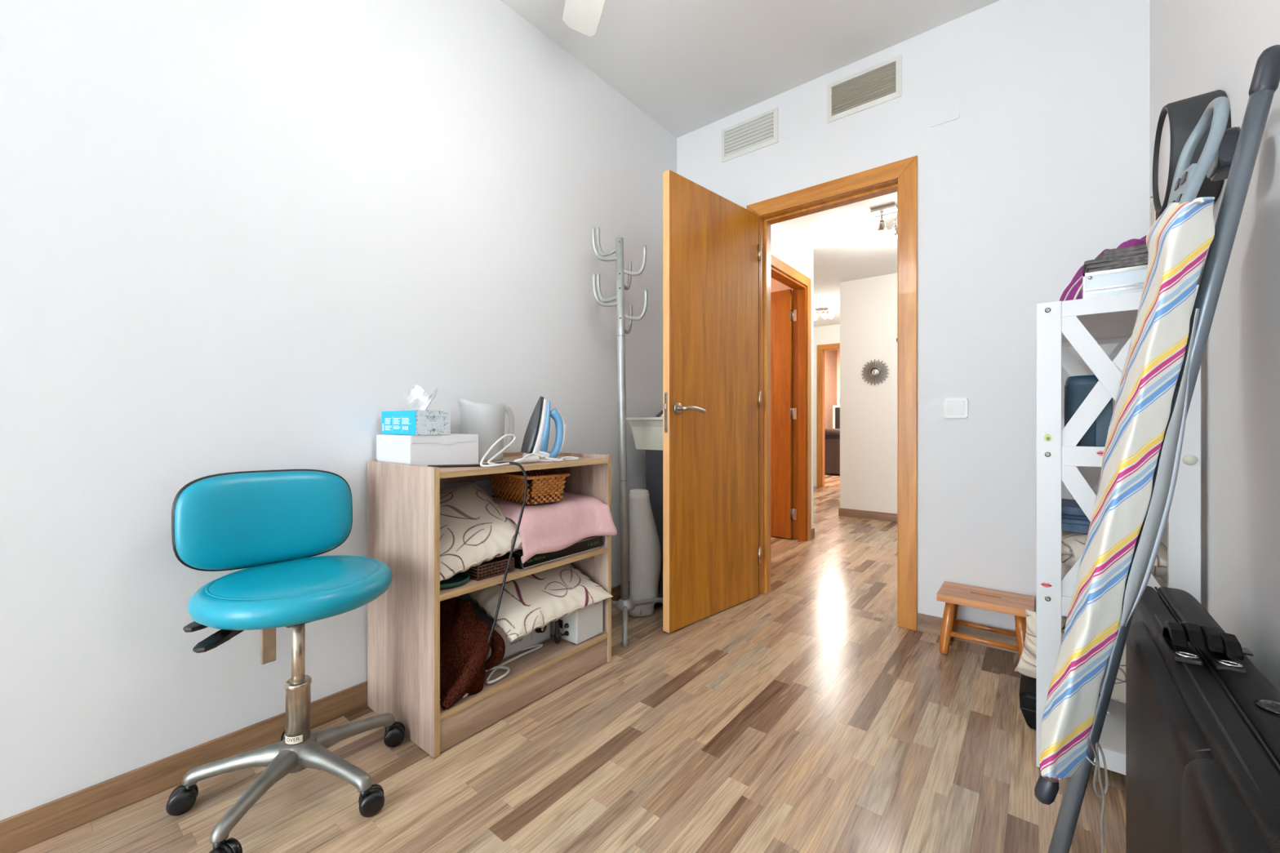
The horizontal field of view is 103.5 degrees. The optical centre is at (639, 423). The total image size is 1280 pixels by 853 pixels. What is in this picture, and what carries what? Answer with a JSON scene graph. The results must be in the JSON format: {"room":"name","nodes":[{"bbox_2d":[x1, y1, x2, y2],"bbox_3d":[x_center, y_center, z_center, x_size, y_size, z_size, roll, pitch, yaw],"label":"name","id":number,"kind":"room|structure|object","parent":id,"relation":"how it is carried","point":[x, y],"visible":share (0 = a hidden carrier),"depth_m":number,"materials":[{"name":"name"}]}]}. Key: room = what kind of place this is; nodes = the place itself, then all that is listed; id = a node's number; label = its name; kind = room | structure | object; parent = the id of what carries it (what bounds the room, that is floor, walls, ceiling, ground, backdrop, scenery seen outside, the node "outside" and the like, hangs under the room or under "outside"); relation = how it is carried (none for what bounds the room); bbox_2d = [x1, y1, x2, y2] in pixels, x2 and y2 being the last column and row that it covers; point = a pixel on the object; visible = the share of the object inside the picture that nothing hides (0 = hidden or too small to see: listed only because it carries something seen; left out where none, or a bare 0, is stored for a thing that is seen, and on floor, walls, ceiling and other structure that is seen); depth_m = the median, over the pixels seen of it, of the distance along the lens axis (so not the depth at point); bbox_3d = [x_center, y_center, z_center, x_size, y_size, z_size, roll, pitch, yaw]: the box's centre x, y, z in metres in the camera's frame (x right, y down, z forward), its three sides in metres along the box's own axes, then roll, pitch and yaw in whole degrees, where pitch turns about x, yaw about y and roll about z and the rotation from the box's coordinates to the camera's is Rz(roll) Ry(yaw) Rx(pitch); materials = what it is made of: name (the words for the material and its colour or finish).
{"room":"utility room","nodes":[
{"label":"utility room","id":0,"kind":"room"},
{"bbox_2d":[0,0,676,820],"bbox_3d":[-1.727,-0.394,0.693,0.100,2.673,6.329,0,0,39],"label":"wall","id":1,"kind":"structure","parent":0,"point":[235,235],"depth_m":1.40,"materials":[{"name":"white paint"}]},
{"bbox_2d":[0,581,629,852],"bbox_3d":[-1.683,0.883,0.659,0.011,0.078,6.129,0,0,39],"label":"baseboard","id":2,"kind":"structure","parent":1,"relation":"attached to","point":[24,830],"depth_m":1.24,"materials":[{"name":"brown wood"}]},
{"bbox_2d":[16,473,1125,852],"bbox_3d":[0.533,0.927,3.925,5.200,0.009,14.200,0,0,39],"label":"floor","id":3,"kind":"structure","parent":0,"point":[799,715],"depth_m":1.38,"materials":[{"name":"brown"}]},
{"bbox_2d":[165,469,404,852],"bbox_3d":[-0.844,0.525,1.282,0.485,0.795,0.493,0,0,39],"label":"swivel chair","id":4,"kind":"object","parent":3,"relation":"on","point":[270,524],"visible":1,"depth_m":1.24,"materials":[{"name":"leather"}]},
{"bbox_2d":[169,786,196,797],"bbox_3d":[-1.090,0.895,1.202,0.051,0.051,0.007,0,0,-33],"label":"hood","id":5,"kind":"object","parent":4,"relation":"attached to","point":[179,792],"depth_m":1.20,"materials":[{"name":"black plastic"}]},
{"bbox_2d":[220,844,232,852],"bbox_3d":[-0.857,0.895,1.039,0.051,0.051,0.007,0,0,18],"label":"hood","id":6,"kind":"object","parent":4,"relation":"attached to","point":[224,848],"depth_m":1.04,"materials":[{"name":"black plastic"}]},
{"bbox_2d":[359,788,383,803],"bbox_3d":[-0.637,0.895,1.197,0.051,0.051,0.007,0,0,-31],"label":"hood","id":7,"kind":"object","parent":4,"relation":"attached to","point":[369,795],"depth_m":1.18,"materials":[{"name":"black plastic"}]},
{"bbox_2d":[367,451,611,758],"bbox_3d":[-0.499,0.520,1.797,0.413,0.801,0.728,0,0,39],"label":"bookcase","id":8,"kind":"object","parent":3,"relation":"on","point":[403,500],"visible":0.74,"depth_m":1.54,"materials":[{"name":"grey wood"}]},
{"bbox_2d":[376,433,478,466],"bbox_3d":[-0.705,0.086,1.679,0.228,0.100,0.236,0,0,39],"label":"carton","id":9,"kind":"object","parent":8,"relation":"on","point":[452,448],"visible":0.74,"depth_m":1.59,"materials":[{"name":"white cardboard"}]},
{"bbox_2d":[381,384,450,435],"bbox_3d":[-0.723,-0.045,1.649,0.224,0.162,0.138,0,0,39],"label":"tissue box","id":10,"kind":"object","parent":9,"relation":"on","point":[418,420],"visible":1,"depth_m":1.59,"materials":[{"name":"blue cardboard"}]},
{"bbox_2d":[440,572,470,588],"bbox_3d":[-0.576,0.469,1.502,0.132,0.016,0.132,0,0,39],"label":"dish","id":11,"kind":"object","parent":8,"relation":"on","point":[459,579],"visible":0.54,"depth_m":1.50,"materials":[{"name":"teal plastic"}]},
{"bbox_2d":[440,597,505,709],"bbox_3d":[-0.592,0.677,1.576,0.318,0.259,0.218,0,0,39],"label":"bag","id":12,"kind":"object","parent":8,"relation":"on","point":[464,646],"visible":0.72,"depth_m":1.50,"materials":[{"name":"brown fabric"}]},
{"bbox_2d":[427,462,527,643],"bbox_3d":[-0.499,0.424,1.549,0.298,0.604,0.088,0,0,-13],"label":"power cable","id":13,"kind":"object","parent":8,"relation":"hanging from","point":[510,463],"visible":0.83,"depth_m":1.57,"materials":[{"name":"black plastic"}]},
{"bbox_2d":[440,480,522,581],"bbox_3d":[-0.598,0.333,1.657,0.390,0.240,0.340,0,0,39],"label":"pillow","id":14,"kind":"object","parent":8,"relation":"on","point":[474,531],"visible":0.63,"depth_m":1.59,"materials":[{"name":"beige fabric"}]},
{"bbox_2d":[456,398,514,462],"bbox_3d":[-0.565,0.024,1.848,0.185,0.224,0.162,0,0,-7],"label":"measuring jug","id":15,"kind":"object","parent":8,"relation":"on","point":[486,420],"visible":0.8,"depth_m":1.78,"materials":[{"name":"white plastic"}]},
{"bbox_2d":[464,555,514,581],"bbox_3d":[-0.584,0.455,1.684,0.350,0.044,0.134,0,0,39],"label":"rattan tray","id":16,"kind":"object","parent":8,"relation":"on","point":[496,566],"visible":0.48,"depth_m":1.57,"materials":[{"name":"brown wicker"}]},
{"bbox_2d":[462,644,542,698],"bbox_3d":[-0.529,0.683,1.705,0.315,0.248,0.412,0,0,39],"label":"cable","id":17,"kind":"object","parent":8,"relation":"on","point":[539,646],"visible":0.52,"depth_m":1.64,"materials":[{"name":"white plastic"}]},
{"bbox_2d":[471,602,550,660],"bbox_3d":[-0.502,0.742,1.839,0.264,0.130,0.277,0,0,39],"label":"towel warmer","id":18,"kind":"object","parent":8,"relation":"on","point":[539,635],"visible":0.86,"depth_m":1.78,"materials":[{"name":"white plastic"}]},
{"bbox_2d":[480,395,578,467],"bbox_3d":[-0.415,0.026,1.756,0.180,0.252,0.436,0,0,35],"label":"iron","id":19,"kind":"object","parent":8,"relation":"on","point":[534,449],"visible":1,"depth_m":1.83,"materials":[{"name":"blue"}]},
{"bbox_2d":[466,563,613,641],"bbox_3d":[-0.397,0.600,1.859,0.376,0.173,0.474,0,0,39],"label":"pillow","id":20,"kind":"object","parent":8,"relation":"on","point":[530,602],"visible":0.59,"depth_m":1.74,"materials":[{"name":"beige fabric"}]},
{"bbox_2d":[504,535,603,568],"bbox_3d":[-0.387,0.453,1.891,0.320,0.046,0.390,0,0,39],"label":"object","id":21,"kind":"object","parent":8,"relation":"on","point":[591,543],"visible":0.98,"depth_m":1.77,"materials":[{"name":"black"}]},
{"bbox_2d":[492,492,617,564],"bbox_3d":[-0.374,0.367,1.899,0.404,0.172,0.440,0,0,39],"label":"blanket","id":22,"kind":"object","parent":21,"relation":"on","point":[556,526],"visible":0.77,"depth_m":1.78,"materials":[{"name":"pink fabric"}]},
{"bbox_2d":[488,469,569,504],"bbox_3d":[-0.421,0.232,1.881,0.295,0.100,0.178,0,0,45],"label":"wicker basket","id":23,"kind":"object","parent":22,"relation":"on","point":[545,488],"visible":0.98,"depth_m":1.80,"materials":[{"name":"brown wicker"}]},
{"bbox_2d":[553,620,561,644],"bbox_3d":[-0.301,0.725,1.836,0.027,0.152,0.028,0,0,39],"label":"plug","id":24,"kind":"object","parent":8,"relation":"on","point":[557,637],"visible":0.59,"depth_m":1.83,"materials":[{"name":"black plastic"}]},
{"bbox_2d":[550,600,602,644],"bbox_3d":[-0.276,0.734,1.934,0.210,0.147,0.169,0,0,39],"label":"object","id":25,"kind":"object","parent":8,"relation":"on","point":[578,627],"visible":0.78,"depth_m":1.86,"materials":[{"name":"white plastic"}]},
{"bbox_2d":[564,622,568,628],"bbox_3d":[-0.271,0.744,1.853,0.018,0.018,0.010,0,0,39],"label":"socket","id":26,"kind":"object","parent":25,"relation":"attached to","point":[566,624],"depth_m":1.85,"materials":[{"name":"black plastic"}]},
{"bbox_2d":[591,226,662,647],"bbox_3d":[-0.073,0.002,2.347,0.366,1.846,0.420,0,0,39],"label":"coat rack","id":27,"kind":"object","parent":3,"relation":"on","point":[624,604],"visible":0.9,"depth_m":2.29,"materials":[{"name":"silver metal"}]},
{"bbox_2d":[626,409,662,604],"bbox_3d":[0.127,0.421,2.599,0.350,1.003,0.360,0,0,39],"label":"laundry basket","id":28,"kind":"object","parent":3,"relation":"on","point":[646,432],"visible":0.11,"depth_m":2.52,"materials":[{"name":"grey plastic"}]},
{"bbox_2d":[626,417,662,419],"bbox_3d":[0.129,-0.024,2.597,0.255,0.012,0.360,0,0,39],"label":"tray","id":29,"kind":"object","parent":28,"relation":"on","point":[627,418],"depth_m":2.46,"materials":[{"name":"beige plastic"}]},
{"bbox_2d":[628,488,661,617],"bbox_3d":[0.029,0.622,2.444,0.171,0.595,0.100,0,0,-9],"label":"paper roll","id":30,"kind":"object","parent":3,"relation":"on","point":[645,551],"visible":0.96,"depth_m":2.40,"materials":[{"name":"white"}]},
{"bbox_2d":[824,428,839,474],"bbox_3d":[3.789,0.507,9.086,0.850,0.830,0.870,0,0,39],"label":"leather armchair","id":31,"kind":"object","parent":3,"relation":"on","point":[832,439],"visible":0.15,"depth_m":8.89,"materials":[{"name":"brown leather"}]},
{"bbox_2d":[824,428,839,435],"bbox_3d":[3.583,0.157,8.835,0.840,0.130,0.220,0,0,39],"label":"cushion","id":32,"kind":"object","parent":31,"relation":"on","point":[828,432],"depth_m":8.87,"materials":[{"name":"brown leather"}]},
{"bbox_2d":[832,405,839,428],"bbox_3d":[4.185,0.285,9.782,0.800,1.275,0.248,0,0,39],"label":"display cabinet","id":33,"kind":"object","parent":3,"relation":"on","point":[836,409],"visible":0.12,"depth_m":9.89,"materials":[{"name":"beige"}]},
{"bbox_2d":[837,395,839,405],"bbox_3d":[4.011,-0.446,9.861,0.290,0.184,0.023,0,0,39],"label":"framed photo","id":34,"kind":"object","parent":33,"relation":"on","point":[838,397],"visible":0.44,"depth_m":9.93,"materials":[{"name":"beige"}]},
{"bbox_2d":[936,581,1034,658],"bbox_3d":[1.368,0.799,1.998,0.306,0.238,0.206,0,0,39],"label":"step stool","id":35,"kind":"object","parent":3,"relation":"on","point":[953,594],"visible":0.83,"depth_m":1.98,"materials":[{"name":"brown wood"}]},
{"bbox_2d":[1018,673,1035,729],"bbox_3d":[1.295,0.866,1.565,0.184,0.108,0.239,0,0,39],"label":"bag","id":36,"kind":"object","parent":3,"relation":"on","point":[1027,694],"visible":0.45,"depth_m":1.52,"materials":[{"name":"black"}]},
{"bbox_2d":[1035,284,1200,775],"bbox_3d":[1.387,0.299,1.519,0.299,1.239,0.694,0,0,39],"label":"shelving unit","id":37,"kind":"object","parent":3,"relation":"on","point":[1083,325],"visible":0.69,"depth_m":1.32,"materials":[{"name":"white wood"}]},
{"bbox_2d":[1061,563,1071,580],"bbox_3d":[1.251,0.443,1.398,0.191,0.052,0.261,0,0,39],"label":"storage box","id":38,"kind":"object","parent":37,"relation":"on","point":[1064,569],"visible":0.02,"depth_m":1.43,"materials":[{"name":"white"}]},
{"bbox_2d":[1061,530,1167,577],"bbox_3d":[1.298,0.350,1.401,0.260,0.126,0.300,0,0,39],"label":"pillow","id":39,"kind":"object","parent":38,"relation":"on","point":[1073,544],"visible":0.12,"depth_m":1.34,"materials":[{"name":"beige fabric"}]},
{"bbox_2d":[1061,498,1090,533],"bbox_3d":[1.267,0.261,1.414,0.176,0.068,0.209,0,0,39],"label":"jeans","id":40,"kind":"object","parent":39,"relation":"on","point":[1073,519],"visible":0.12,"depth_m":1.37,"materials":[{"name":"fabric"}]},
{"bbox_2d":[1014,608,1125,703],"bbox_3d":[1.290,0.673,1.439,0.342,0.262,0.161,0,0,31],"label":"pillow","id":41,"kind":"object","parent":37,"relation":"on","point":[1026,666],"visible":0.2,"depth_m":1.47,"materials":[{"name":"beige fabric"}]},
{"bbox_2d":[1063,275,1083,301],"bbox_3d":[1.201,-0.365,1.377,0.104,0.104,0.021,0,0,1],"label":"strap","id":42,"kind":"object","parent":37,"relation":"on","point":[1082,277],"visible":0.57,"depth_m":1.37,"materials":[{"name":"beige fabric"}]},
{"bbox_2d":[1073,282,1083,299],"bbox_3d":[1.195,-0.366,1.336,0.106,0.107,0.027,0,0,1],"label":"strap","id":43,"kind":"object","parent":37,"relation":"on","point":[1082,285],"visible":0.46,"depth_m":1.33,"materials":[{"name":"beige fabric"}]},
{"bbox_2d":[1064,374,1112,446],"bbox_3d":[1.227,-0.028,1.360,0.126,0.200,0.100,0,0,39],"label":"suitcase","id":44,"kind":"object","parent":37,"relation":"on","point":[1077,388],"visible":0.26,"depth_m":1.34,"materials":[{"name":"blue plastic"}]},
{"bbox_2d":[1059,235,1146,301],"bbox_3d":[1.348,-0.418,1.443,0.256,0.213,0.212,0,0,39],"label":"cloth","id":45,"kind":"object","parent":37,"relation":"on","point":[1134,242],"visible":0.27,"depth_m":1.42,"materials":[{"name":"purple fabric"}]},
{"bbox_2d":[1081,264,1147,298],"bbox_3d":[1.266,-0.352,1.299,0.192,0.079,0.111,0,0,39],"label":"box","id":46,"kind":"object","parent":37,"relation":"on","point":[1129,279],"visible":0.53,"depth_m":1.28,"materials":[{"name":"silver metal"}]},
{"bbox_2d":[1082,243,1148,273],"bbox_3d":[1.266,-0.421,1.298,0.191,0.058,0.098,0,0,39],"label":"towels","id":47,"kind":"object","parent":46,"relation":"on","point":[1138,255],"visible":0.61,"depth_m":1.28,"materials":[{"name":"grey fabric"}]},
{"bbox_2d":[1034,44,1279,852],"bbox_3d":[0.827,0.164,0.856,0.445,1.502,0.221,0,0,-10],"label":"ironing board","id":48,"kind":"object","parent":3,"relation":"on","point":[1141,455],"visible":1,"depth_m":0.78,"materials":[{"name":"fabric"}]},
{"bbox_2d":[1125,586,1279,852],"bbox_3d":[0.735,0.608,0.641,0.135,0.624,1.080,0,0,39],"label":"suitcase","id":49,"kind":"object","parent":3,"relation":"on","point":[1202,722],"visible":0.98,"depth_m":0.62,"materials":[{"name":"black plastic"}]},
{"bbox_2d":[500,0,999,137],"bbox_3d":[-0.894,-1.781,0.029,2.230,0.100,6.329,0,0,39],"label":"ceiling","id":50,"kind":"structure","parent":0,"point":[689,65],"depth_m":2.29,"materials":[{"name":"white paint"}]},
{"bbox_2d":[562,0,605,36],"bbox_3d":[-0.092,-1.459,1.089,1.075,0.543,0.988,0,0,39],"label":"ceiling fan","id":51,"kind":"object","parent":50,"relation":"hanging from","point":[583,16],"visible":1,"depth_m":1.70,"materials":[{"name":"white"}]},
{"bbox_2d":[770,277,792,537],"bbox_3d":[0.361,-0.232,4.843,2.385,2.348,0.100,0,0,39],"label":"wall","id":52,"kind":"structure","parent":0,"point":[775,286],"depth_m":4.08,"materials":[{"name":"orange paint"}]},
{"bbox_2d":[770,222,813,528],"bbox_3d":[0.917,-0.232,3.548,0.100,2.348,1.431,0,0,39],"label":"wall","id":53,"kind":"structure","parent":0,"point":[785,246],"depth_m":3.81,"materials":[{"name":"white paint"}]},
{"bbox_2d":[770,288,796,538],"bbox_3d":[0.942,-0.074,4.211,0.737,1.977,0.041,0,0,39],"label":"door","id":54,"kind":"structure","parent":53,"relation":"in","point":[782,315],"depth_m":4.04,"materials":[{"name":"brown wood"}]},
{"bbox_2d":[770,253,811,541],"bbox_3d":[1.038,-0.112,3.701,0.128,2.068,0.866,0,0,39],"label":"trim","id":55,"kind":"structure","parent":53,"relation":"attached to","point":[801,284],"depth_m":3.95,"materials":[{"name":"brown wood"}]},
{"bbox_2d":[811,528,814,538],"bbox_3d":[0.960,0.883,3.513,0.011,0.078,1.431,0,0,39],"label":"baseboard","id":56,"kind":"structure","parent":53,"relation":"attached to","point":[812,529],"depth_m":4.05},
{"bbox_2d":[813,324,839,486],"bbox_3d":[3.452,-0.232,6.700,3.900,2.348,0.100,0,0,39],"label":"wall","id":57,"kind":"structure","parent":0,"point":[824,335],"depth_m":7.34,"materials":[{"name":"white paint"}]},
{"bbox_2d":[817,342,839,487],"bbox_3d":[2.955,-0.107,7.088,0.898,2.058,0.114,0,0,39],"label":"trim","id":58,"kind":"structure","parent":57,"relation":"attached to","point":[821,348],"depth_m":7.30,"materials":[{"name":"brown wood"}]},
{"bbox_2d":[824,350,836,428],"bbox_3d":[3.543,-0.288,9.980,0.450,2.420,0.780,0,0,39],"label":"wall","id":59,"kind":"structure","parent":0,"point":[830,357],"depth_m":9.80,"materials":[{"name":"paint"}]},
{"bbox_2d":[778,191,897,327],"bbox_3d":[1.990,-1.446,4.789,3.800,0.080,4.711,0,0,39],"label":"ceiling","id":60,"kind":"structure","parent":0,"point":[846,245],"depth_m":4.04,"materials":[{"name":"white paint"}]},
{"bbox_2d":[813,306,833,320],"bbox_3d":[2.215,-1.327,6.105,0.242,0.156,0.150,0,0,27],"label":"ceiling spotlight","id":61,"kind":"object","parent":60,"relation":"attached to","point":[829,315],"visible":0.98,"depth_m":6.07,"materials":[{"name":"silver metal"}]},
{"bbox_2d":[870,203,897,239],"bbox_3d":[1.727,-1.335,3.422,0.194,0.140,0.454,0,0,39],"label":"ceiling spotlight","id":62,"kind":"object","parent":60,"relation":"attached to","point":[886,215],"visible":0.58,"depth_m":3.36,"materials":[{"name":"silver metal"}]},
{"bbox_2d":[836,350,839,405],"bbox_3d":[4.892,-0.318,9.466,5.100,2.520,0.100,0,0,39],"label":"wall","id":63,"kind":"structure","parent":0,"point":[837,351],"depth_m":10.13,"materials":[{"name":"beige paint"}]},
{"bbox_2d":[840,272,897,513],"bbox_3d":[3.431,-0.232,5.270,1.948,2.348,2.162,0,0,39],"label":"wall","id":64,"kind":"structure","parent":0,"point":[868,305],"depth_m":4.87,"materials":[{"name":"white paint"}]},
{"bbox_2d":[838,507,897,522],"bbox_3d":[2.749,0.883,4.424,1.959,0.078,0.011,0,0,39],"label":"baseboard","id":65,"kind":"structure","parent":64,"relation":"attached to","point":[873,515],"depth_m":4.86,"materials":[{"name":"brown wood"}]},
{"bbox_2d":[861,359,888,385],"bbox_3d":[2.243,-0.488,4.816,0.253,0.256,0.017,0,0,40],"label":"sunburst mirror","id":66,"kind":"object","parent":64,"relation":"attached to","point":[875,371],"visible":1,"depth_m":4.81,"materials":[{"name":"silver glass"}]},
{"bbox_2d":[869,366,880,377],"bbox_3d":[2.243,-0.488,4.816,0.104,0.104,0.014,0,0,39],"label":"mirror","id":67,"kind":"object","parent":66,"relation":"attached to","point":[875,371],"depth_m":4.81,"materials":[{"name":"silver metal"}]},
{"bbox_2d":[676,0,1150,631],"bbox_3d":[1.049,-0.394,2.463,2.030,2.673,0.100,0,0,39],"label":"wall","id":68,"kind":"structure","parent":0,"point":[1043,169],"depth_m":2.08,"materials":[{"name":"white paint"}]},
{"bbox_2d":[662,169,760,633],"bbox_3d":[0.366,-0.096,2.453,0.718,2.023,0.160,0,0,-44],"label":"door","id":69,"kind":"structure","parent":68,"relation":"in","point":[712,249],"depth_m":2.39,"materials":[{"name":"brown wood"}]},
{"bbox_2d":[721,106,777,162],"bbox_3d":[0.592,-1.572,2.752,0.335,0.182,0.017,0,0,39],"label":"air vent","id":70,"kind":"object","parent":68,"relation":"in","point":[759,131],"visible":1,"depth_m":2.74,"materials":[{"name":"white metal"}]},
{"bbox_2d":[746,155,917,631],"bbox_3d":[0.945,-0.134,2.546,0.829,2.113,0.128,0,0,39],"label":"trim","id":71,"kind":"structure","parent":68,"relation":"attached to","point":[900,176],"depth_m":2.28,"materials":[{"name":"brown wood"}]},
{"bbox_2d":[827,54,902,123],"bbox_3d":[1.053,-1.578,2.384,0.331,0.187,0.018,0,0,39],"label":"air vent","id":72,"kind":"object","parent":68,"relation":"in","point":[877,84],"visible":1,"depth_m":2.37,"materials":[{"name":"white metal"}]},
{"bbox_2d":[928,91,959,127],"bbox_3d":[1.316,-1.359,2.183,0.116,0.116,0.004,0,0,39],"label":"blank wall plate","id":73,"kind":"object","parent":68,"relation":"attached to","point":[945,108],"visible":1,"depth_m":2.18,"materials":[{"name":"white paint"}]},
{"bbox_2d":[943,398,968,417],"bbox_3d":[1.347,-0.065,2.151,0.086,0.084,0.016,0,0,39],"label":"light switch","id":74,"kind":"object","parent":68,"relation":"attached to","point":[953,407],"visible":1,"depth_m":2.15,"materials":[{"name":"white plastic"}]},
{"bbox_2d":[918,613,1018,653],"bbox_3d":[1.018,0.883,2.416,2.019,0.078,0.011,0,0,39],"label":"baseboard","id":75,"kind":"structure","parent":68,"relation":"attached to","point":[931,624],"depth_m":2.12,"materials":[{"name":"brown wood"}]},
{"bbox_2d":[1150,0,1279,694],"bbox_3d":[-0.062,-0.394,-0.636,0.100,2.673,6.329,0,0,39],"label":"wall","id":76,"kind":"structure","parent":0,"point":[1197,47],"depth_m":0.97,"materials":[{"name":"white paint"}]},
{"bbox_2d":[1150,196,1160,227],"bbox_3d":[1.659,-0.635,1.620,0.022,0.214,0.078,0,0,39],"label":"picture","id":77,"kind":"object","parent":76,"relation":"attached to","point":[1154,216],"visible":0.15,"depth_m":1.62,"materials":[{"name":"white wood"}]},
{"bbox_2d":[1152,89,1230,214],"bbox_3d":[1.232,-0.603,1.134,0.084,0.236,0.236,0,0,39],"label":"round wall lamp","id":78,"kind":"object","parent":76,"relation":"attached to","point":[1177,120],"visible":0.64,"depth_m":1.08,"materials":[{"name":"black plastic"}]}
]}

